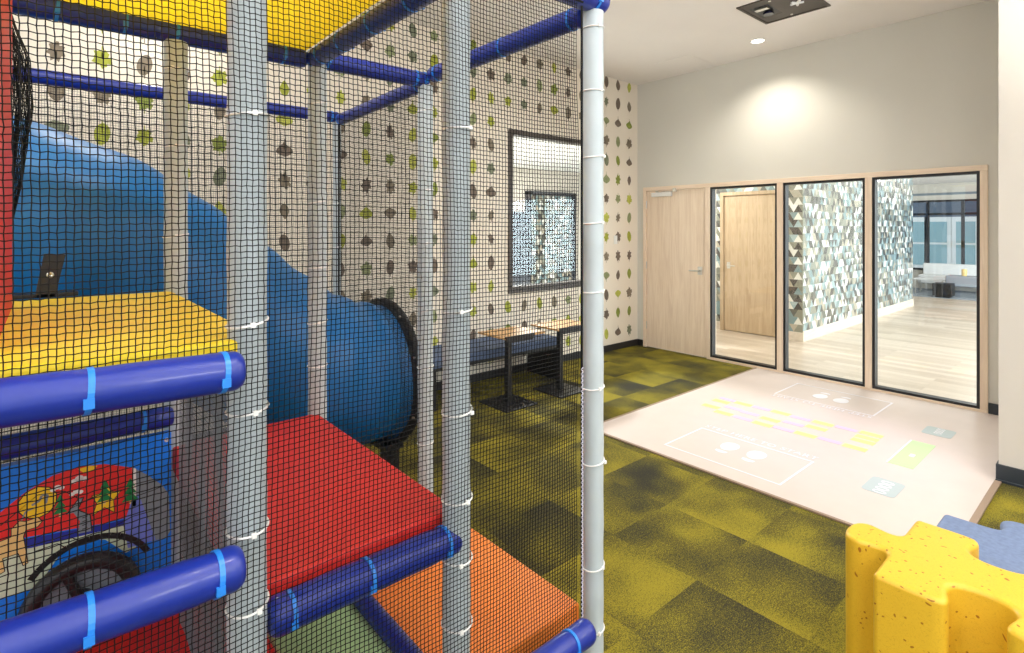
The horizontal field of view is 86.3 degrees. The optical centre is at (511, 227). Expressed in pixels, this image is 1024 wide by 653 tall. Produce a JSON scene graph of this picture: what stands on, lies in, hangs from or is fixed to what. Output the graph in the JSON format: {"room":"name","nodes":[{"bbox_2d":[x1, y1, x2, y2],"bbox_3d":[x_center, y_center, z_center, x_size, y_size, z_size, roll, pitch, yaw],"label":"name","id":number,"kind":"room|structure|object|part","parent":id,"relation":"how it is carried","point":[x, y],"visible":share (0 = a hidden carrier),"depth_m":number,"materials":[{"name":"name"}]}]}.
{"room":"indoor playroom","nodes":[
{"label":"indoor playroom","id":0,"kind":"room"},
{"bbox_2d":[0,10,637,463],"bbox_3d":[-1.580,-0.193,4.857,8.905,3.646,0.121,0,0,-41],"label":"wall","id":1,"kind":"structure","parent":0,"point":[620,98],"depth_m":5.27,"materials":[{"name":"beige paper"}]},
{"bbox_2d":[205,339,637,437],"bbox_3d":[-1.583,1.587,4.768,8.785,0.085,0.012,0,0,-41],"label":"baseboard","id":2,"kind":"structure","parent":1,"relation":"attached to","point":[616,346],"depth_m":6.65,"materials":[{"name":"black"}]},
{"bbox_2d":[508,129,580,293],"bbox_3d":[0.504,-0.185,6.612,1.505,1.840,0.120,0,0,-41],"label":"window","id":3,"kind":"structure","parent":1,"relation":"in","point":[510,148],"depth_m":6.17,"materials":[{"name":"brown metal"}]},
{"bbox_2d":[513,167,580,279],"bbox_3d":[0.559,0.180,9.354,9.000,2.900,3.940,0,0,-41],"label":"wall","id":4,"kind":"structure","parent":0,"point":[558,177],"depth_m":12.10,"materials":[{"name":"beige paint"}]},
{"bbox_2d":[525,190,575,283],"bbox_3d":[0.866,0.270,11.997,1.500,2.120,0.080,0,0,-41],"label":"window","id":5,"kind":"structure","parent":4,"relation":"in","point":[529,192],"depth_m":12.06,"materials":[{"name":"grey metal"}]},
{"bbox_2d":[513,137,580,172],"bbox_3d":[0.533,-1.320,9.385,9.000,0.100,4.020,0,0,-41],"label":"ceiling","id":6,"kind":"structure","parent":0,"point":[541,147],"depth_m":9.70,"materials":[{"name":"white paint"}]},
{"bbox_2d":[532,195,571,283],"bbox_3d":[0.828,0.280,12.080,1.450,2.100,0.065,0,0,-41],"label":"wall","id":7,"kind":"structure","parent":0,"point":[568,224],"depth_m":12.07,"materials":[{"name":"multicoloured paper"}]},
{"bbox_2d":[191,296,1023,652],"bbox_3d":[5.347,1.680,5.750,20.600,0.100,8.200,0,0,-41],"label":"floor","id":8,"kind":"structure","parent":0,"point":[696,561],"depth_m":3.14,"materials":[{"name":"green carpet"}]},
{"bbox_2d":[0,0,609,652],"bbox_3d":[-1.446,0.376,1.968,2.965,2.508,2.487,0,0,-41],"label":"play structure","id":9,"kind":"object","parent":8,"relation":"on","point":[122,287],"visible":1,"depth_m":1.57,"materials":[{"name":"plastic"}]},
{"bbox_3d":[-1.736,1.060,1.694,1.160,0.580,0.039,0,0,-40],"label":"wheel panel","id":10,"kind":"part","parent":9,"relation":"part of","materials":[{"name":"blue plastic"}]},
{"bbox_3d":[-1.659,0.713,1.766,0.970,0.081,0.079,0,0,-40],"label":"padded rail","id":11,"kind":"part","parent":9,"relation":"part of","materials":[{"name":"blue plastic"}]},
{"bbox_3d":[-0.969,0.698,0.800,1.066,0.104,0.089,0,0,-40],"label":"padded rail","id":12,"kind":"part","parent":9,"relation":"part of","materials":[{"name":"blue plastic"}]},
{"bbox_3d":[-0.969,0.287,0.800,1.066,0.100,0.083,0,0,-40],"label":"padded rail","id":13,"kind":"part","parent":9,"relation":"part of","materials":[{"name":"blue plastic"}]},
{"bbox_3d":[-1.503,-0.765,1.991,1.500,0.083,0.083,0,0,-40],"label":"padded rail","id":14,"kind":"part","parent":9,"relation":"part of","materials":[{"name":"blue plastic"}]},
{"bbox_3d":[-1.969,-0.763,3.106,2.040,0.081,0.077,0,0,-40],"label":"padded rail","id":15,"kind":"part","parent":9,"relation":"part of","materials":[{"name":"blue plastic"}]},
{"bbox_3d":[-1.321,0.450,2.146,0.084,2.360,0.084,0,0,-40],"label":"padded post","id":16,"kind":"part","parent":9,"relation":"part of","materials":[{"name":"grey plastic"}]},
{"bbox_3d":[-0.600,0.420,1.237,0.084,2.420,0.084,0,0,-40],"label":"padded post","id":17,"kind":"part","parent":9,"relation":"part of","materials":[{"name":"grey plastic"}]},
{"bbox_3d":[-0.895,0.440,2.510,0.085,2.380,0.085,0,0,-40],"label":"padded post","id":18,"kind":"part","parent":9,"relation":"part of","materials":[{"name":"grey plastic"}]},
{"bbox_3d":[-1.204,0.450,3.758,0.057,2.360,0.057,0,0,-40],"label":"padded post","id":19,"kind":"part","parent":9,"relation":"part of","materials":[{"name":"grey plastic"}]},
{"bbox_3d":[-0.364,0.908,1.438,0.535,0.089,0.089,0,0,-40],"label":"padded rail","id":20,"kind":"part","parent":9,"relation":"part of","materials":[{"name":"blue plastic"}]},
{"bbox_3d":[-0.549,-0.766,2.075,0.083,0.090,1.110,0,0,-40],"label":"padded rail","id":21,"kind":"part","parent":9,"relation":"part of","materials":[{"name":"blue plastic"}]},
{"bbox_3d":[-0.836,-0.757,3.350,0.077,0.098,1.101,0,0,-40],"label":"padded rail","id":22,"kind":"part","parent":9,"relation":"part of","materials":[{"name":"blue plastic"}]},
{"bbox_3d":[-0.670,-0.778,2.702,0.590,0.086,0.083,0,0,-40],"label":"padded rail","id":23,"kind":"part","parent":9,"relation":"part of","materials":[{"name":"blue plastic"}]},
{"bbox_3d":[-0.589,1.380,2.068,0.064,0.064,1.070,0,0,-40],"label":"padded rail","id":24,"kind":"part","parent":9,"relation":"part of","materials":[{"name":"blue plastic"}]},
{"bbox_3d":[-0.458,0.440,2.884,0.082,2.380,0.082,0,0,-40],"label":"padded post","id":25,"kind":"part","parent":9,"relation":"part of","materials":[{"name":"grey plastic"}]},
{"bbox_3d":[-0.164,0.420,1.609,0.084,2.420,0.084,0,0,-40],"label":"padded post","id":26,"kind":"part","parent":9,"relation":"part of","materials":[{"name":"grey plastic"}]},
{"bbox_3d":[-0.073,-0.800,2.456,0.083,0.083,1.070,0,0,-40],"label":"padded rail","id":27,"kind":"part","parent":9,"relation":"part of","materials":[{"name":"blue plastic"}]},
{"bbox_3d":[0.103,1.365,1.716,0.426,0.088,0.083,0,0,-40],"label":"padded rail","id":28,"kind":"part","parent":9,"relation":"part of","materials":[{"name":"blue plastic"}]},
{"bbox_3d":[0.241,0.920,1.879,0.009,0.883,0.009,0,0,-40],"label":"twisted cord","id":29,"kind":"part","parent":9,"relation":"part of","materials":[{"name":"white fabric"}]},
{"bbox_3d":[-0.336,-0.830,1.449,1.772,0.095,0.095,0,0,-40],"label":"padded rail","id":30,"kind":"part","parent":9,"relation":"part of","materials":[{"name":"blue plastic"}]},
{"bbox_3d":[0.296,0.420,2.002,0.082,2.420,0.082,0,0,-40],"label":"padded post","id":31,"kind":"part","parent":9,"relation":"part of","materials":[{"name":"grey plastic"}]},
{"bbox_2d":[433,334,556,411],"bbox_3d":[-0.255,1.400,5.545,1.615,0.460,0.525,0,0,-41],"label":"bench","id":32,"kind":"object","parent":8,"relation":"on","point":[500,346],"visible":0.2,"depth_m":5.58,"materials":[{"name":"blue fabric"}]},
{"bbox_3d":[-0.847,1.450,5.030,0.045,0.360,0.490,0,0,-40],"label":"panel","id":33,"kind":"part","parent":32,"relation":"part of","materials":[{"name":"black metal"}]},
{"bbox_3d":[-0.262,1.270,5.543,1.600,0.030,0.490,0,0,-40],"label":"seat frame","id":34,"kind":"part","parent":32,"relation":"part of","materials":[{"name":"black metal"}]},
{"bbox_3d":[-0.261,1.212,5.541,1.600,0.085,0.525,0,0,-40],"label":"seat","id":35,"kind":"part","parent":32,"relation":"part of","materials":[{"name":"blue fabric"}]},
{"bbox_3d":[0.347,1.450,6.050,0.045,0.360,0.490,0,0,-40],"label":"panel","id":36,"kind":"part","parent":32,"relation":"part of","materials":[{"name":"black metal"}]},
{"bbox_2d":[478,326,544,412],"bbox_3d":[0.004,1.300,5.138,0.520,0.660,0.450,0,0,-41],"label":"pedestal table","id":37,"kind":"object","parent":8,"relation":"on","point":[500,333],"visible":0.69,"depth_m":5.06,"materials":[{"name":"brown wood"}]},
{"bbox_3d":[-0.033,1.623,5.074,0.380,0.014,0.400,0,0,-40],"label":"plate","id":38,"kind":"part","parent":37,"relation":"part of","materials":[{"name":"black metal"}]},
{"bbox_2d":[531,319,580,398],"bbox_3d":[0.518,1.300,5.552,0.520,0.660,0.450,0,0,-41],"label":"pedestal table","id":39,"kind":"object","parent":8,"relation":"on","point":[545,324],"visible":0.48,"depth_m":5.47,"materials":[{"name":"black metal"}]},
{"bbox_3d":[0.481,1.623,5.487,0.380,0.014,0.400,0,0,-40],"label":"plate","id":40,"kind":"part","parent":39,"relation":"part of","materials":[{"name":"black metal"}]},
{"bbox_2d":[603,368,1001,535],"bbox_3d":[2.479,1.624,4.488,2.924,0.012,2.365,0,0,-41],"label":"mat","id":41,"kind":"object","parent":8,"relation":"on","point":[847,455],"visible":0.96,"depth_m":4.09,"materials":[{"name":"beige"}]},
{"bbox_3d":[2.873,1.620,3.920,0.600,0.001,0.150,0,0,-40],"label":"goal panel","id":42,"kind":"part","parent":41,"relation":"part of","materials":[{"name":"green plastic"}]},
{"bbox_2d":[846,521,1023,652],"bbox_3d":[1.547,1.380,1.762,0.520,0.500,0.830,0,0,-41],"label":"puzzle","id":43,"kind":"object","parent":8,"relation":"on","point":[927,589],"visible":1,"depth_m":1.76},
{"bbox_2d":[913,287,976,300],"bbox_3d":[11.111,1.624,12.975,2.150,0.012,3.700,0,0,-41],"label":"rug","id":44,"kind":"object","parent":8,"relation":"on","point":[959,295],"visible":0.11,"depth_m":13.29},
{"bbox_2d":[913,277,944,292],"bbox_3d":[10.393,1.434,13.545,0.500,0.368,0.620,0,0,-41],"label":"coffee table","id":45,"kind":"object","parent":44,"relation":"on","point":[916,278],"visible":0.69,"depth_m":13.51,"materials":[{"name":"white laminate"}]},
{"bbox_2d":[932,282,954,297],"bbox_3d":[10.107,1.454,12.788,0.340,0.328,0.360,0,0,-41],"label":"cube","id":46,"kind":"object","parent":44,"relation":"on","point":[939,289],"visible":1,"depth_m":12.68,"materials":[{"name":"black fabric"}]},
{"bbox_2d":[918,263,976,289],"bbox_3d":[11.416,1.274,13.695,0.650,0.688,1.900,0,0,-41],"label":"sofa","id":47,"kind":"object","parent":44,"relation":"on","point":[930,270],"visible":0.44,"depth_m":14.10,"materials":[{"name":"white fabric"}]},
{"bbox_3d":[11.397,1.320,13.679,0.600,0.220,1.900,0,0,-40],"label":"seat","id":48,"kind":"part","parent":47,"relation":"part of","materials":[{"name":"white fabric"}]},
{"bbox_3d":[11.606,1.090,13.858,0.150,0.320,1.900,0,0,-40],"label":"backrest","id":49,"kind":"part","parent":47,"relation":"part of","materials":[{"name":"white fabric"}]},
{"bbox_2d":[945,275,976,298],"bbox_3d":[10.651,1.374,12.858,0.500,0.488,0.620,0,0,-41],"label":"upholstered bench","id":50,"kind":"object","parent":44,"relation":"on","point":[959,280],"visible":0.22,"depth_m":12.70,"materials":[{"name":"grey fabric"}]},
{"bbox_3d":[10.651,1.250,12.858,0.500,0.240,0.620,0,0,-40],"label":"seat","id":51,"kind":"part","parent":50,"relation":"part of","materials":[{"name":"grey fabric"}]},
{"bbox_2d":[961,269,966,275],"bbox_3d":[10.651,1.050,12.858,0.110,0.160,0.110,0,0,-41],"label":"cup","id":52,"kind":"object","parent":50,"relation":"on","point":[963,271],"visible":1,"depth_m":12.82,"materials":[{"name":"yellow ceramic"}]},
{"bbox_2d":[937,515,1023,573],"bbox_3d":[2.007,1.465,2.181,0.675,0.330,0.520,0,0,-41],"label":"puzzle","id":53,"kind":"object","parent":8,"relation":"on","point":[1003,548],"visible":0.23,"depth_m":2.28},
{"bbox_2d":[368,0,987,84],"bbox_3d":[0.972,-2.045,1.869,8.905,0.100,7.980,0,0,-41],"label":"ceiling","id":54,"kind":"structure","parent":0,"point":[638,35],"depth_m":5.43,"materials":[{"name":"paint"}]},
{"bbox_2d":[651,55,709,71],"bbox_3d":[2.043,-1.992,6.631,0.480,0.005,0.530,0,0,-41],"label":"access panel","id":55,"kind":"object","parent":54,"relation":"attached to","point":[687,61],"visible":1,"depth_m":6.61,"materials":[{"name":"paint"}]},
{"bbox_2d":[750,38,765,43],"bbox_3d":[2.613,-1.992,5.809,0.155,0.016,0.155,0,0,-41],"label":"recessed light","id":56,"kind":"object","parent":54,"relation":"in","point":[757,40],"visible":1,"depth_m":5.79,"materials":[{"name":"white plastic"}]},
{"bbox_2d":[751,39,763,42],"bbox_3d":[2.613,-1.992,5.809,0.124,0.004,0.124,0,0,-40],"label":"diffuser","id":57,"kind":"object","parent":56,"relation":"attached to","point":[753,40],"depth_m":5.80,"materials":[{"name":"white plastic"}]},
{"bbox_2d":[736,0,830,23],"bbox_3d":[2.440,-1.982,4.911,0.590,0.034,0.580,0,0,-41],"label":"ceiling projector","id":58,"kind":"object","parent":54,"relation":"attached to","point":[764,11],"visible":1,"depth_m":4.95,"materials":[{"name":"brown metal"}]},
{"bbox_2d":[716,178,912,332],"bbox_3d":[5.742,0.230,10.322,5.661,2.800,1.761,0,0,-41],"label":"wall","id":59,"kind":"structure","parent":0,"point":[825,219],"depth_m":8.79,"materials":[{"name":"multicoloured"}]},
{"bbox_2d":[720,190,774,329],"bbox_3d":[3.717,0.532,8.389,0.130,2.195,1.040,0,0,-41],"label":"trim","id":60,"kind":"structure","parent":59,"relation":"attached to","point":[722,195],"depth_m":8.71,"materials":[{"name":"brown wood"}]},
{"bbox_2d":[724,194,774,336],"bbox_3d":[3.685,0.557,8.362,0.104,2.126,0.922,0,0,-41],"label":"door","id":61,"kind":"structure","parent":59,"relation":"in","point":[749,220],"depth_m":8.39,"materials":[{"name":"brown wood"}]},
{"bbox_2d":[716,299,913,341],"bbox_3d":[5.703,1.555,10.279,5.575,0.150,1.775,0,0,-41],"label":"baseboard","id":62,"kind":"structure","parent":59,"relation":"attached to","point":[826,329],"depth_m":8.74,"materials":[{"name":"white wood"}]},
{"bbox_2d":[638,0,998,403],"bbox_3d":[3.474,-0.182,5.702,0.120,3.625,5.160,0,0,-41],"label":"wall","id":63,"kind":"structure","parent":0,"point":[922,92],"depth_m":5.63,"materials":[{"name":"paint"}]},
{"bbox_2d":[638,339,642,345],"bbox_3d":[1.787,1.587,7.576,0.012,0.085,0.096,0,0,-41],"label":"baseboard","id":64,"kind":"structure","parent":63,"relation":"attached to","point":[640,341],"depth_m":7.57,"materials":[{"name":"black"}]},
{"bbox_2d":[646,188,706,356],"bbox_3d":[2.128,0.549,7.173,0.106,2.138,0.884,0,0,-41],"label":"door","id":65,"kind":"structure","parent":63,"relation":"in","point":[675,263],"depth_m":7.15,"materials":[{"name":"brown wood"}]},
{"bbox_3d":[2.042,-0.497,7.241,0.036,0.045,0.301,0,0,-42],"label":"closer arm","id":66,"kind":"part","parent":65,"relation":"part of","materials":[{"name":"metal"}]},
{"bbox_3d":[2.321,0.540,6.912,0.061,0.100,0.157,0,0,-40],"label":"handle","id":67,"kind":"part","parent":65,"relation":"part of","materials":[{"name":"metal"}]},
{"bbox_2d":[710,183,776,369],"bbox_3d":[2.759,0.547,6.497,0.085,2.105,0.816,0,0,-41],"label":"window","id":68,"kind":"structure","parent":63,"relation":"in","point":[712,189],"depth_m":6.77,"materials":[{"name":"black metal"}]},
{"bbox_2d":[643,164,987,412],"bbox_3d":[3.042,0.537,6.202,0.158,2.186,3.624,0,0,-41],"label":"frame","id":69,"kind":"object","parent":63,"relation":"attached to","point":[983,169],"visible":0.59,"depth_m":5.49,"materials":[{"name":"brown wood"}]},
{"bbox_2d":[783,178,864,386],"bbox_3d":[3.328,0.547,5.831,0.085,2.105,0.804,0,0,-41],"label":"window","id":70,"kind":"structure","parent":63,"relation":"in","point":[786,368],"depth_m":6.07,"materials":[{"name":"black metal"}]},
{"bbox_2d":[872,171,979,408],"bbox_3d":[3.897,0.547,5.164,0.085,2.105,0.828,0,0,-41],"label":"window","id":71,"kind":"structure","parent":63,"relation":"in","point":[875,385],"depth_m":5.33,"materials":[{"name":"black metal"}]},
{"bbox_2d":[913,182,976,291],"bbox_3d":[13.127,0.230,12.461,0.150,2.800,8.300,0,0,-41],"label":"wall","id":72,"kind":"structure","parent":0,"point":[968,186],"depth_m":14.40,"materials":[{"name":"beige paint"}]},
{"bbox_2d":[913,199,976,269],"bbox_3d":[11.833,0.195,13.900,0.110,1.870,3.430,0,0,-41],"label":"window","id":73,"kind":"structure","parent":72,"relation":"in","point":[963,213],"depth_m":14.35,"materials":[{"name":"black metal"}]},
{"bbox_2d":[913,191,976,195],"bbox_3d":[11.796,-0.900,13.889,0.020,0.060,3.400,0,0,-41],"label":"trim","id":74,"kind":"structure","parent":72,"relation":"attached to","point":[974,192],"depth_m":14.33,"materials":[{"name":"grey"}]},
{"bbox_2d":[913,174,976,184],"bbox_3d":[8.700,-1.220,8.680,11.695,0.100,8.300,0,0,-41],"label":"ceiling","id":75,"kind":"structure","parent":0,"point":[961,178],"depth_m":13.17,"materials":[{"name":"paint"}]},
{"bbox_2d":[999,0,1023,469],"bbox_3d":[4.998,-0.182,2.586,1.610,3.625,3.840,0,0,-41],"label":"wall","id":76,"kind":"structure","parent":0,"point":[1011,12],"depth_m":3.48,"materials":[{"name":"beige paint"}]},
{"bbox_2d":[988,403,1023,488],"bbox_3d":[4.895,1.575,2.686,1.637,0.110,4.126,0,0,-41],"label":"baseboard","id":77,"kind":"structure","parent":76,"relation":"attached to","point":[1008,475],"depth_m":3.48,"materials":[{"name":"grey"}]},
{"bbox_3d":[0.533,1.680,9.385,9.000,0.100,4.020,0,0,-40],"label":"floor","id":78,"kind":"structure","parent":0,"visible":0},
{"bbox_2d":[513,211,529,284],"bbox_3d":[-0.047,0.655,10.849,0.580,1.950,0.600,0,0,-41],"label":"wall","id":79,"kind":"structure","parent":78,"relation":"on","point":[520,272],"depth_m":10.65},
{"bbox_3d":[0.035,0.655,10.537,0.260,1.850,0.020,0,0,-40],"label":"door","id":80,"kind":"part","parent":79,"relation":"part of","materials":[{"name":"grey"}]},
{"bbox_3d":[0.248,0.655,10.719,0.260,1.850,0.020,0,0,-40],"label":"door","id":81,"kind":"part","parent":79,"relation":"part of","materials":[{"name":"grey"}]},
{"label":"outside","id":82,"kind":"structure","parent":0,"visible":0},
{"bbox_3d":[15.867,2.180,16.182,8.850,0.100,24.000,0,0,-40],"label":"ground","id":83,"kind":"structure","parent":82,"visible":0},
{"bbox_2d":[913,201,976,267],"bbox_3d":[17.369,-1.120,20.095,0.685,6.500,16.000,0,0,-41],"label":"building","id":84,"kind":"structure","parent":83,"relation":"on","point":[945,230],"depth_m":20.70,"materials":[{"name":"blue"}]},
{"bbox_3d":[15.817,0.155,21.399,0.020,0.790,0.560,0,0,-40],"label":"pane","id":85,"kind":"part","parent":84,"relation":"part of","materials":[{"name":"blue glass"}]},
{"bbox_3d":[15.817,1.030,21.399,0.020,0.800,0.560,0,0,-40],"label":"pane","id":86,"kind":"part","parent":84,"relation":"part of","materials":[{"name":"blue glass"}]},
{"bbox_3d":[16.271,0.155,20.867,0.020,0.790,0.560,0,0,-40],"label":"pane","id":87,"kind":"part","parent":84,"relation":"part of","materials":[{"name":"blue glass"}]},
{"bbox_3d":[16.271,1.030,20.867,0.020,0.800,0.560,0,0,-40],"label":"pane","id":88,"kind":"part","parent":84,"relation":"part of","materials":[{"name":"blue glass"}]},
{"bbox_3d":[16.811,0.155,20.236,0.020,0.790,0.560,0,0,-40],"label":"pane","id":89,"kind":"part","parent":84,"relation":"part of","materials":[{"name":"blue glass"}]},
{"bbox_3d":[16.811,1.030,20.236,0.020,0.800,0.560,0,0,-40],"label":"pane","id":90,"kind":"part","parent":84,"relation":"part of","materials":[{"name":"blue glass"}]}
]}

